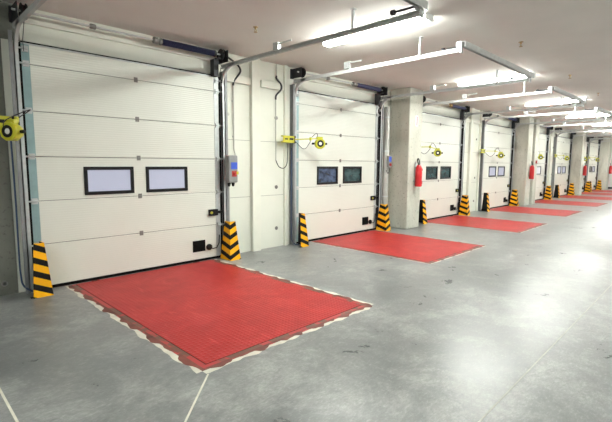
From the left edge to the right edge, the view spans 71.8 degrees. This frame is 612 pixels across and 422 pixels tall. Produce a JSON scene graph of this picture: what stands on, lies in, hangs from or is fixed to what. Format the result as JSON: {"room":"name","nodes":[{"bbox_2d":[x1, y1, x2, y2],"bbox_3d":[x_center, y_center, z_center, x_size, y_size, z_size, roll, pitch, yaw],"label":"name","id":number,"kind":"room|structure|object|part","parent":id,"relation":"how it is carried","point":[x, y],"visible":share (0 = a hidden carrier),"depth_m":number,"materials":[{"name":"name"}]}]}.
{"room":"distribution center","nodes":[
{"label":"distribution center","id":0,"kind":"room"},
{"bbox_2d":[0,1,598,295],"bbox_3d":[5.278,-1.654,14.020,0.216,3.430,43.500,7,9,44],"label":"wall","id":1,"kind":"structure","parent":0,"point":[271,174],"depth_m":7.36,"materials":[{"name":"white paint"}]},
{"bbox_2d":[8,1,227,82],"bbox_3d":[-2.334,-2.227,5.851,0.300,0.510,2.920,7,9,44],"label":"shaft","id":2,"kind":"object","parent":1,"relation":"attached to","point":[222,55],"visible":0.95,"depth_m":6.04,"materials":[{"name":"metal"}]},
{"bbox_3d":[-3.338,-2.276,4.837,0.280,0.180,0.060,7,9,44],"label":"bearing plate","id":3,"kind":"part","parent":2,"relation":"part of","materials":[{"name":"metal"}]},
{"bbox_3d":[-1.342,-2.489,6.845,0.280,0.180,0.060,7,9,44],"label":"bearing plate","id":4,"kind":"part","parent":2,"relation":"part of","materials":[{"name":"metal"}]},
{"bbox_2d":[23,15,214,60],"bbox_3d":[-2.426,-2.377,5.926,0.040,0.100,2.670,7,9,44],"label":"trim","id":5,"kind":"structure","parent":1,"relation":"attached to","point":[32,20],"depth_m":5.67,"materials":[{"name":"beige metal"}]},
{"bbox_2d":[229,187,229,221],"bbox_3d":[-1.343,0.172,7.299,0.082,1.220,0.060,7,9,44],"label":"pipe","id":6,"kind":"object","parent":1,"relation":"attached to","point":[229,187],"visible":0.15,"depth_m":7.24,"materials":[{"name":"grey metal"}]},
{"bbox_2d":[225,155,238,186],"bbox_3d":[-1.285,-0.672,7.080,0.332,0.513,0.190,7,9,44],"label":"control box","id":7,"kind":"object","parent":1,"relation":"attached to","point":[231,169],"visible":0.99,"depth_m":6.97,"materials":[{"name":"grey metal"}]},
{"bbox_2d":[232,171,236,176],"bbox_3d":[-1.175,-0.615,6.988,0.037,0.095,0.095,7,9,44],"label":"switch","id":8,"kind":"object","parent":7,"relation":"attached to","point":[234,173],"depth_m":6.98,"materials":[{"name":"red plastic"}]},
{"bbox_2d":[228,57,240,154],"bbox_3d":[-1.233,-1.746,7.146,0.115,1.595,0.363,4,7,27],"label":"conduit","id":9,"kind":"object","parent":1,"relation":"attached to","point":[229,58],"visible":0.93,"depth_m":7.19,"materials":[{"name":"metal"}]},
{"bbox_2d":[249,59,260,251],"bbox_3d":[-0.912,-0.972,7.605,0.080,3.430,0.180,7,9,44],"label":"trim","id":10,"kind":"structure","parent":1,"relation":"attached to","point":[254,66],"depth_m":7.56,"materials":[{"name":"beige metal"}]},
{"bbox_2d":[227,74,283,90],"bbox_3d":[-0.888,-2.273,7.498,0.050,0.120,1.300,7,9,44],"label":"trim","id":11,"kind":"structure","parent":1,"relation":"attached to","point":[230,78],"depth_m":7.38,"materials":[{"name":"beige metal"}]},
{"bbox_2d":[275,64,287,168],"bbox_3d":[-0.459,-1.760,7.934,0.261,1.922,0.044,-2,7,-22],"label":"conduit","id":12,"kind":"object","parent":1,"relation":"attached to","point":[279,82],"visible":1,"depth_m":7.88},
{"bbox_2d":[283,65,287,245],"bbox_3d":[-0.392,-1.029,8.142,0.060,3.430,0.080,7,9,44],"label":"trim","id":13,"kind":"structure","parent":1,"relation":"attached to","point":[285,67],"depth_m":8.12,"materials":[{"name":"beige metal"}]},
{"bbox_2d":[296,75,376,94],"bbox_3d":[0.731,-2.715,9.102,0.040,0.100,2.670,7,9,44],"label":"trim","id":14,"kind":"structure","parent":1,"relation":"attached to","point":[321,81],"depth_m":9.08,"materials":[{"name":"beige metal"}]},
{"bbox_2d":[290,67,387,107],"bbox_3d":[0.822,-2.565,9.027,0.300,0.510,2.920,7,9,44],"label":"shaft","id":15,"kind":"object","parent":1,"relation":"attached to","point":[297,72],"visible":1,"depth_m":9.18,"materials":[{"name":"metal"}]},
{"bbox_3d":[-0.182,-2.613,8.012,0.280,0.180,0.060,7,9,44],"label":"bearing plate","id":16,"kind":"part","parent":15,"relation":"part of","materials":[{"name":"metal"}]},
{"bbox_2d":[382,107,389,203],"bbox_3d":[1.917,-1.033,10.364,0.241,2.970,0.164,7,9,44],"label":"pipe","id":17,"kind":"object","parent":1,"relation":"attached to","point":[386,129],"visible":0.81,"depth_m":10.24,"materials":[{"name":"white metal"}]},
{"bbox_2d":[386,156,391,173],"bbox_3d":[2.011,-1.119,10.233,0.119,0.429,0.120,7,9,44],"label":"switch box","id":18,"kind":"object","parent":17,"relation":"attached to","point":[389,158],"visible":1,"depth_m":10.19,"materials":[{"name":"grey plastic"}]},
{"bbox_3d":[2.011,-1.193,10.225,0.060,0.280,0.120,7,9,44],"label":"casing","id":19,"kind":"part","parent":18,"relation":"part of","materials":[{"name":"grey plastic"}]},
{"bbox_2d":[424,101,460,111],"bbox_3d":[3.897,-3.053,12.288,0.040,0.100,2.670,7,9,44],"label":"trim","id":20,"kind":"structure","parent":1,"relation":"attached to","point":[437,105],"depth_m":12.44,"materials":[{"name":"beige metal"}]},
{"bbox_2d":[423,96,469,119],"bbox_3d":[3.989,-2.903,12.213,0.300,0.510,2.920,7,9,44],"label":"shaft","id":21,"kind":"object","parent":1,"relation":"attached to","point":[465,109],"visible":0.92,"depth_m":12.90,"materials":[{"name":"metal"}]},
{"bbox_2d":[466,108,474,207],"bbox_3d":[5.411,-1.647,13.966,0.080,3.430,0.180,7,9,44],"label":"trim","id":22,"kind":"structure","parent":1,"relation":"attached to","point":[472,110],"depth_m":13.89,"materials":[{"name":"beige metal"}]},
{"bbox_2d":[466,118,480,123],"bbox_3d":[5.435,-2.949,13.860,0.050,0.120,1.300,7,9,44],"label":"trim","id":23,"kind":"structure","parent":1,"relation":"attached to","point":[468,120],"depth_m":14.00,"materials":[{"name":"white concrete"}]},
{"bbox_2d":[475,110,482,210],"bbox_3d":[5.931,-1.704,14.504,0.060,3.430,0.080,7,9,44],"label":"trim","id":24,"kind":"structure","parent":1,"relation":"attached to","point":[481,115],"depth_m":14.48,"materials":[{"name":"beige metal"}]},
{"bbox_2d":[490,115,511,121],"bbox_3d":[7.033,-3.388,15.443,0.040,0.100,2.670,7,9,44],"label":"trim","id":25,"kind":"structure","parent":1,"relation":"attached to","point":[502,119],"depth_m":15.74,"materials":[{"name":"beige metal"}]},
{"bbox_2d":[482,111,519,128],"bbox_3d":[7.124,-3.238,15.367,0.300,0.510,2.920,7,9,44],"label":"shaft","id":26,"kind":"object","parent":1,"relation":"attached to","point":[514,120],"visible":0.82,"depth_m":15.92,"materials":[{"name":"metal"}]},
{"bbox_2d":[540,125,552,134],"bbox_3d":[10.274,-3.575,18.536,0.300,0.510,2.920,7,9,44],"label":"shaft","id":27,"kind":"object","parent":1,"relation":"attached to","point":[548,129],"visible":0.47,"depth_m":19.41,"materials":[{"name":"metal"}]},
{"bbox_2d":[547,127,553,185],"bbox_3d":[11.695,-2.319,20.289,0.080,3.430,0.180,7,9,44],"label":"trim","id":28,"kind":"structure","parent":1,"relation":"attached to","point":[551,136],"depth_m":20.22,"materials":[{"name":"white concrete"}]},
{"bbox_2d":[555,128,575,138],"bbox_3d":[13.226,-3.890,21.506,0.300,0.510,2.920,7,9,44],"label":"shaft","id":29,"kind":"object","parent":1,"relation":"attached to","point":[571,134],"visible":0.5,"depth_m":21.98,"materials":[{"name":"metal"}]},
{"bbox_2d":[0,189,611,421],"bbox_3d":[9.785,0.671,9.787,13.600,0.201,43.500,7,9,44],"label":"floor","id":30,"kind":"structure","parent":0,"point":[517,327],"depth_m":3.67,"materials":[{"name":"concrete"}]},
{"bbox_2d":[30,241,53,298],"bbox_3d":[-3.242,0.698,5.113,0.290,0.640,0.230,7,9,44],"label":"guard","id":31,"kind":"object","parent":30,"relation":"on","point":[42,285],"visible":1,"depth_m":5.04,"materials":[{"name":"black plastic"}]},
{"bbox_2d":[7,0,427,293],"bbox_3d":[-1.111,-0.659,4.802,3.762,3.430,2.990,7,9,44],"label":"door track","id":32,"kind":"object","parent":30,"relation":"on","point":[419,5],"visible":0.93,"depth_m":5.06,"materials":[{"name":"metal"}]},
{"bbox_2d":[0,109,30,140],"bbox_3d":[-3.278,-0.949,4.668,0.620,0.359,0.336,4,8,32],"label":"light","id":33,"kind":"object","parent":32,"relation":"attached to","point":[10,130],"visible":1,"depth_m":4.50,"materials":[{"name":"yellow paint"}]},
{"bbox_2d":[10,141,32,291],"bbox_3d":[-3.359,0.088,5.076,0.234,1.841,0.052,-2,7,-17],"label":"cable","id":34,"kind":"object","parent":32,"relation":"hanging from","point":[11,148],"visible":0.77,"depth_m":5.06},
{"bbox_2d":[18,40,223,287],"bbox_3d":[-2.406,-0.605,6.095,0.120,3.020,2.865,7,9,44],"label":"door","id":35,"kind":"structure","parent":32,"relation":"attached to","point":[124,169],"depth_m":5.88,"materials":[{"name":"white metal"}]},
{"bbox_2d":[193,240,204,252],"bbox_3d":[-1.740,0.573,6.898,0.024,0.183,0.225,7,9,44],"label":"vent grille","id":36,"kind":"object","parent":35,"relation":"attached to","point":[198,245],"depth_m":6.89,"materials":[{"name":"black plastic"}]},
{"bbox_3d":[0.218,-2.002,3.339,0.050,0.080,2.900,7,9,44],"label":"cross rail","id":37,"kind":"part","parent":32,"relation":"part of","materials":[{"name":"grey metal"}]},
{"bbox_2d":[65,259,372,373],"bbox_3d":[-1.152,1.022,5.142,3.286,0.013,2.322,7,9,44],"label":"dock leveller","id":38,"kind":"object","parent":30,"relation":"on","point":[208,316],"visible":1,"depth_m":4.70,"materials":[{"name":"red metal"}]},
{"bbox_2d":[221,221,240,260],"bbox_3d":[-1.263,0.486,7.104,0.290,0.640,0.230,7,9,44],"label":"guard","id":39,"kind":"object","parent":30,"relation":"on","point":[230,251],"visible":1,"depth_m":7.03,"materials":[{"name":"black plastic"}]},
{"bbox_2d":[298,213,308,247],"bbox_3d":[-0.124,0.364,8.250,0.290,0.640,0.230,7,9,44],"label":"guard","id":40,"kind":"object","parent":30,"relation":"on","point":[302,229],"visible":0.94,"depth_m":8.19,"materials":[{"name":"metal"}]},
{"bbox_2d":[376,204,390,230],"bbox_3d":[1.893,0.149,10.280,0.290,0.640,0.230,7,9,44],"label":"guard","id":41,"kind":"object","parent":30,"relation":"on","point":[383,222],"visible":1,"depth_m":10.20,"materials":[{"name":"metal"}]},
{"bbox_2d":[312,230,485,263],"bbox_3d":[1.844,0.657,8.552,2.726,0.013,2.282,7,9,44],"label":"dock leveller","id":42,"kind":"object","parent":30,"relation":"on","point":[426,250],"visible":1,"depth_m":8.35,"materials":[{"name":"red metal"}]},
{"bbox_2d":[388,87,422,228],"bbox_3d":[2.492,-1.296,10.676,0.580,3.430,0.600,7,9,44],"label":"column","id":43,"kind":"structure","parent":30,"relation":"on","point":[405,138],"depth_m":10.45,"materials":[{"name":"concrete"}]},
{"bbox_2d":[413,158,422,186],"bbox_3d":[2.785,-0.956,10.465,0.187,0.704,0.182,7,9,44],"label":"fire extinguisher","id":44,"kind":"object","parent":43,"relation":"attached to","point":[418,169],"visible":1,"depth_m":10.41,"materials":[{"name":"metal"}]},
{"bbox_2d":[290,37,533,244],"bbox_3d":[1.931,-1.010,8.089,3.442,3.430,2.990,7,9,44],"label":"door track","id":45,"kind":"object","parent":30,"relation":"on","point":[460,45],"visible":0.94,"depth_m":8.07,"materials":[{"name":"metal"}]},
{"bbox_2d":[291,148,298,244],"bbox_3d":[-0.218,-0.270,8.245,0.159,1.899,0.040,0,6,0],"label":"cable","id":46,"kind":"object","parent":45,"relation":"hanging from","point":[291,148],"visible":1,"depth_m":8.24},
{"bbox_2d":[281,133,326,148],"bbox_3d":[-0.040,-1.335,8.064,0.932,0.311,0.181,-2,7,-20],"label":"light","id":47,"kind":"object","parent":45,"relation":"attached to","point":[319,143],"visible":1,"depth_m":8.07,"materials":[{"name":"yellow paint"}]},
{"bbox_3d":[0.027,-1.377,8.080,0.488,0.060,0.075,-1,6,-10],"label":"arm","id":48,"kind":"part","parent":47,"relation":"part of","materials":[{"name":"yellow paint"}]},
{"bbox_2d":[296,90,380,243],"bbox_3d":[0.750,-0.942,9.271,0.120,3.020,2.865,7,9,44],"label":"door","id":49,"kind":"structure","parent":45,"relation":"attached to","point":[336,183],"depth_m":9.18,"materials":[{"name":"white metal"}]},
{"bbox_2d":[362,217,367,224],"bbox_3d":[1.417,0.236,10.073,0.024,0.183,0.225,7,9,44],"label":"vent grille","id":50,"kind":"object","parent":49,"relation":"attached to","point":[364,219],"depth_m":10.05,"materials":[{"name":"black plastic"}]},
{"bbox_3d":[3.146,-2.366,6.738,0.050,0.080,2.900,7,9,44],"label":"cross rail","id":51,"kind":"part","parent":45,"relation":"part of","materials":[{"name":"grey metal"}]},
{"bbox_2d":[419,200,426,223],"bbox_3d":[3.134,0.016,11.528,0.290,0.640,0.230,7,9,44],"label":"guard","id":52,"kind":"object","parent":30,"relation":"on","point":[422,206],"visible":0.91,"depth_m":11.54,"materials":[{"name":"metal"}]},
{"bbox_3d":[3.141,0.015,11.535,0.290,0.640,0.210,7,9,44],"label":"striped plate","id":53,"kind":"part","parent":52,"relation":"part of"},
{"bbox_2d":[458,195,469,215],"bbox_3d":[5.060,-0.190,13.466,0.290,0.640,0.230,7,9,44],"label":"guard","id":54,"kind":"object","parent":30,"relation":"on","point":[464,209],"visible":1,"depth_m":13.40,"materials":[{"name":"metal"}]},
{"bbox_2d":[482,193,489,211],"bbox_3d":[6.178,-0.309,14.590,0.290,0.640,0.230,7,9,44],"label":"guard","id":55,"kind":"object","parent":30,"relation":"on","point":[485,205],"visible":0.97,"depth_m":14.63,"materials":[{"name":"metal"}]},
{"bbox_3d":[6.185,-0.310,14.597,0.290,0.640,0.210,7,9,44],"label":"striped plate","id":56,"kind":"part","parent":55,"relation":"part of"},
{"bbox_2d":[427,215,545,232],"bbox_3d":[4.919,0.322,11.702,2.646,0.013,2.312,7,9,44],"label":"dock leveller","id":57,"kind":"object","parent":30,"relation":"on","point":[456,220],"visible":0.91,"depth_m":11.54,"materials":[{"name":"red metal"}]},
{"bbox_2d":[423,82,586,213],"bbox_3d":[5.070,-1.351,11.304,3.362,3.430,2.990,7,9,44],"label":"door track","id":58,"kind":"object","parent":30,"relation":"on","point":[550,89],"visible":0.6,"depth_m":11.04,"materials":[{"name":"metal"}]},
{"bbox_2d":[421,143,442,156],"bbox_3d":[3.212,-1.664,11.433,1.261,0.370,0.212,-4,8,-32],"label":"light","id":59,"kind":"object","parent":58,"relation":"attached to","point":[437,152],"visible":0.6,"depth_m":11.64,"materials":[{"name":"yellow paint"}]},
{"bbox_2d":[419,112,463,219],"bbox_3d":[3.917,-1.281,12.457,0.120,3.020,2.865,7,9,44],"label":"door","id":60,"kind":"structure","parent":58,"relation":"attached to","point":[439,189],"depth_m":12.55,"materials":[{"name":"white metal"}]},
{"bbox_3d":[6.256,-2.711,9.980,0.050,0.080,2.900,7,9,44],"label":"cross rail","id":61,"kind":"part","parent":58,"relation":"part of","materials":[{"name":"grey metal"}]},
{"bbox_2d":[509,189,518,205],"bbox_3d":[8.195,-0.525,16.620,0.290,0.640,0.230,7,9,44],"label":"guard","id":62,"kind":"object","parent":30,"relation":"on","point":[514,196],"visible":0.96,"depth_m":16.56,"materials":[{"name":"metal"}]},
{"bbox_2d":[512,117,533,205],"bbox_3d":[8.544,-1.943,16.766,0.580,3.430,0.540,7,9,44],"label":"column","id":63,"kind":"structure","parent":30,"relation":"on","point":[522,152],"depth_m":16.53,"materials":[{"name":"concrete"}]},
{"bbox_2d":[528,161,533,178],"bbox_3d":[8.851,-1.604,16.569,0.187,0.704,0.182,7,9,44],"label":"fire extinguisher","id":64,"kind":"object","parent":63,"relation":"attached to","point":[531,168],"visible":1,"depth_m":16.52,"materials":[{"name":"metal"}]},
{"bbox_2d":[529,119,539,204],"bbox_3d":[9.107,-2.003,17.332,0.580,3.430,0.420,7,9,44],"label":"column","id":65,"kind":"structure","parent":30,"relation":"on","point":[536,126],"depth_m":17.09,"materials":[{"name":"concrete"}]},
{"bbox_2d":[490,206,583,216],"bbox_3d":[8.011,-0.013,14.856,2.586,0.013,2.291,7,9,44],"label":"dock leveller","id":66,"kind":"object","parent":30,"relation":"on","point":[527,210],"visible":0.97,"depth_m":14.67,"materials":[{"name":"red metal"}]},
{"bbox_2d":[478,107,611,210],"bbox_3d":[8.205,-1.686,14.458,3.362,3.430,2.990,7,9,44],"label":"door track","id":67,"kind":"object","parent":30,"relation":"on","point":[595,109],"visible":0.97,"depth_m":14.54,"materials":[{"name":"metal"}]},
{"bbox_2d":[480,148,504,157],"bbox_3d":[6.380,-2.003,14.580,1.307,0.360,0.215,-3,7,-30],"label":"light","id":68,"kind":"object","parent":67,"relation":"attached to","point":[500,154],"visible":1,"depth_m":14.77,"materials":[{"name":"yellow paint"}]},
{"bbox_2d":[481,124,514,209],"bbox_3d":[7.052,-1.616,15.611,0.120,3.020,2.865,7,9,44],"label":"door","id":69,"kind":"structure","parent":67,"relation":"attached to","point":[496,171],"depth_m":15.65,"materials":[{"name":"white metal"}]},
{"bbox_3d":[9.391,-3.046,13.135,0.050,0.080,2.900,7,9,44],"label":"cross rail","id":70,"kind":"part","parent":67,"relation":"part of","materials":[{"name":"grey metal"}]},
{"bbox_2d":[544,186,551,199],"bbox_3d":[11.345,-0.861,19.789,0.290,0.640,0.230,7,9,44],"label":"guard","id":71,"kind":"object","parent":30,"relation":"on","point":[548,196],"visible":1,"depth_m":19.73,"materials":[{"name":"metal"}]},
{"bbox_2d":[553,185,559,197],"bbox_3d":[12.279,-0.961,20.729,0.290,0.640,0.230,7,9,44],"label":"guard","id":72,"kind":"object","parent":30,"relation":"on","point":[556,191],"visible":0.93,"depth_m":20.78,"materials":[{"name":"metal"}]},
{"bbox_2d":[568,183,574,194],"bbox_3d":[14.297,-1.177,22.759,0.290,0.640,0.230,7,9,44],"label":"guard","id":73,"kind":"object","parent":30,"relation":"on","point":[571,187],"visible":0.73,"depth_m":22.69,"materials":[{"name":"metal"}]},
{"bbox_2d":[535,200,608,206],"bbox_3d":[11.161,-0.349,18.025,2.586,0.013,2.292,7,9,44],"label":"dock leveller","id":74,"kind":"object","parent":30,"relation":"on","point":[575,203],"visible":0.9,"depth_m":17.79,"materials":[{"name":"red metal"}]},
{"bbox_2d":[540,116,611,198],"bbox_3d":[11.354,-2.023,17.627,3.362,3.430,2.990,7,9,44],"label":"door track","id":75,"kind":"object","parent":30,"relation":"on","point":[605,122],"visible":0.48,"depth_m":18.64,"materials":[{"name":"metal"}]},
{"bbox_2d":[535,133,548,200],"bbox_3d":[10.202,-1.952,18.780,0.120,3.020,2.865,7,9,44],"label":"door","id":76,"kind":"structure","parent":75,"relation":"attached to","point":[542,147],"depth_m":19.37,"materials":[{"name":"white metal"}]},
{"bbox_2d":[569,130,585,194],"bbox_3d":[14.653,-2.595,22.912,0.580,3.430,0.600,7,9,44],"label":"column","id":77,"kind":"structure","parent":30,"relation":"on","point":[578,147],"depth_m":22.66,"materials":[{"name":"concrete"}]},
{"bbox_2d":[582,164,586,175],"bbox_3d":[15.030,-2.264,22.786,0.187,0.704,0.182,7,9,44],"label":"fire extinguisher","id":78,"kind":"object","parent":77,"relation":"attached to","point":[584,172],"visible":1,"depth_m":22.74,"materials":[{"name":"metal"}]},
{"bbox_2d":[551,128,611,197],"bbox_3d":[14.307,-2.338,20.597,3.362,3.430,2.990,7,9,44],"label":"door track","id":79,"kind":"object","parent":30,"relation":"on","point":[601,131],"visible":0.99,"depth_m":20.75,"materials":[{"name":"metal"}]},
{"bbox_2d":[554,153,569,160],"bbox_3d":[12.483,-2.659,20.728,1.318,0.354,0.228,-3,7,-30],"label":"light","id":80,"kind":"object","parent":79,"relation":"attached to","point":[566,158],"visible":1,"depth_m":20.93,"materials":[{"name":"yellow paint"}]},
{"bbox_2d":[553,136,571,195],"bbox_3d":[13.154,-2.268,21.750,0.120,3.020,2.865,7,9,44],"label":"door","id":81,"kind":"structure","parent":79,"relation":"attached to","point":[563,143],"depth_m":21.86,"materials":[{"name":"white metal"}]},
{"bbox_2d":[560,195,611,199],"bbox_3d":[14.113,-0.665,20.995,2.586,0.013,2.292,7,9,44],"label":"dock leveller","id":82,"kind":"object","parent":30,"relation":"on","point":[564,196],"visible":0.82,"depth_m":21.05,"materials":[{"name":"red metal"}]},
{"bbox_2d":[584,181,590,191],"bbox_3d":[16.968,-1.462,25.447,0.290,0.640,0.230,7,9,44],"label":"guard","id":83,"kind":"object","parent":30,"relation":"on","point":[587,187],"visible":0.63,"depth_m":25.38,"materials":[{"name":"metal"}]},
{"bbox_2d":[581,192,611,195],"bbox_3d":[16.785,-0.950,23.683,2.586,0.013,2.292,7,9,44],"label":"dock leveller","id":84,"kind":"object","parent":30,"relation":"on","point":[588,193],"visible":0.79,"depth_m":24.08,"materials":[{"name":"red metal"}]},
{"bbox_2d":[584,133,611,190],"bbox_3d":[16.978,-2.624,23.285,3.362,3.430,2.990,7,9,44],"label":"door track","id":85,"kind":"object","parent":30,"relation":"on","point":[604,133],"visible":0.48,"depth_m":25.19,"materials":[{"name":"metal"}]},
{"bbox_2d":[582,141,587,191],"bbox_3d":[15.825,-2.553,24.438,0.120,3.020,2.865,7,9,44],"label":"door","id":86,"kind":"structure","parent":85,"relation":"attached to","point":[586,142],"depth_m":25.26,"materials":[{"name":"white metal"}]},
{"bbox_2d":[586,139,611,189],"bbox_3d":[19.241,-2.866,25.562,3.362,3.430,2.990,7,9,44],"label":"door track","id":87,"kind":"object","parent":30,"relation":"on","point":[593,139],"visible":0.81,"depth_m":27.24,"materials":[{"name":"metal"}]},
{"bbox_2d":[587,142,599,189],"bbox_3d":[18.089,-2.795,26.715,0.120,3.020,2.865,7,9,44],"label":"door","id":88,"kind":"structure","parent":87,"relation":"attached to","point":[594,147],"depth_m":26.89,"materials":[{"name":"white metal"}]},
{"bbox_2d":[596,180,601,189],"bbox_3d":[19.232,-1.704,27.724,0.290,0.640,0.230,7,9,44],"label":"guard","id":89,"kind":"object","parent":30,"relation":"on","point":[599,186],"visible":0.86,"depth_m":27.68,"materials":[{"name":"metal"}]},
{"bbox_2d":[592,190,611,191],"bbox_3d":[19.048,-1.192,25.960,2.586,0.013,2.292,7,9,44],"label":"dock leveller","id":90,"kind":"object","parent":30,"relation":"on","point":[592,190],"visible":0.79,"depth_m":26.04,"materials":[{"name":"red metal"}]},
{"bbox_2d":[597,137,611,189],"bbox_3d":[19.697,-3.135,27.987,0.580,3.430,0.750,7,9,44],"label":"column","id":91,"kind":"structure","parent":30,"relation":"on","point":[605,147],"depth_m":27.69,"materials":[{"name":"concrete"}]},
{"bbox_2d":[0,0,611,136],"bbox_3d":[9.806,-2.936,9.383,13.600,0.200,43.500,7,9,44],"label":"ceiling","id":92,"kind":"structure","parent":0,"point":[561,39],"depth_m":6.08,"materials":[{"name":"paint"}]},
{"bbox_2d":[322,12,433,47],"bbox_3d":[0.910,-2.445,5.778,1.730,0.075,0.170,7,9,44],"label":"ceiling lamp","id":93,"kind":"object","parent":92,"relation":"attached to","point":[428,17],"visible":0.83,"depth_m":5.63,"materials":[{"name":"grey plastic"}]},
{"bbox_2d":[457,72,535,86],"bbox_3d":[4.016,-2.790,9.017,1.570,0.075,0.170,7,9,44],"label":"ceiling lamp","id":94,"kind":"object","parent":92,"relation":"attached to","point":[504,78],"visible":0.74,"depth_m":9.04,"materials":[{"name":"grey plastic"}]},
{"bbox_2d":[460,75,525,85],"bbox_3d":[4.016,-2.782,9.018,1.480,0.050,0.140,7,9,44],"label":"diffuser","id":95,"kind":"object","parent":94,"relation":"attached to","point":[505,78],"depth_m":9.04,"materials":[{"name":"white plastic"}]},
{"bbox_2d":[525,98,587,106],"bbox_3d":[7.179,-3.128,12.200,1.570,0.075,0.170,7,9,44],"label":"ceiling lamp","id":96,"kind":"object","parent":92,"relation":"attached to","point":[586,99],"visible":0.83,"depth_m":12.20,"materials":[{"name":"grey"}]},
{"bbox_2d":[527,100,577,105],"bbox_3d":[7.179,-3.120,12.200,1.480,0.050,0.140,7,9,44],"label":"diffuser","id":97,"kind":"object","parent":96,"relation":"attached to","point":[563,101],"depth_m":12.22,"materials":[{"name":"white plastic"}]},
{"bbox_2d":[565,114,609,117],"bbox_3d":[10.343,-3.466,15.382,1.570,0.075,0.170,7,9,44],"label":"ceiling lamp","id":98,"kind":"object","parent":92,"relation":"attached to","point":[590,115],"visible":1,"depth_m":15.41,"materials":[{"name":"grey"}]},
{"bbox_2d":[592,124,611,125],"bbox_3d":[13.506,-3.804,18.565,1.570,0.075,0.170,7,9,44],"label":"ceiling lamp","id":99,"kind":"object","parent":92,"relation":"attached to","point":[596,124],"visible":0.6,"depth_m":18.81,"materials":[{"name":"grey"}]},
{"bbox_2d":[608,145,611,188],"bbox_3d":[25.150,-2.773,25.033,13.600,3.430,0.215,7,9,44],"label":"wall","id":100,"kind":"structure","parent":0,"point":[610,175],"depth_m":29.10,"materials":[{"name":"white paint"}]}
]}

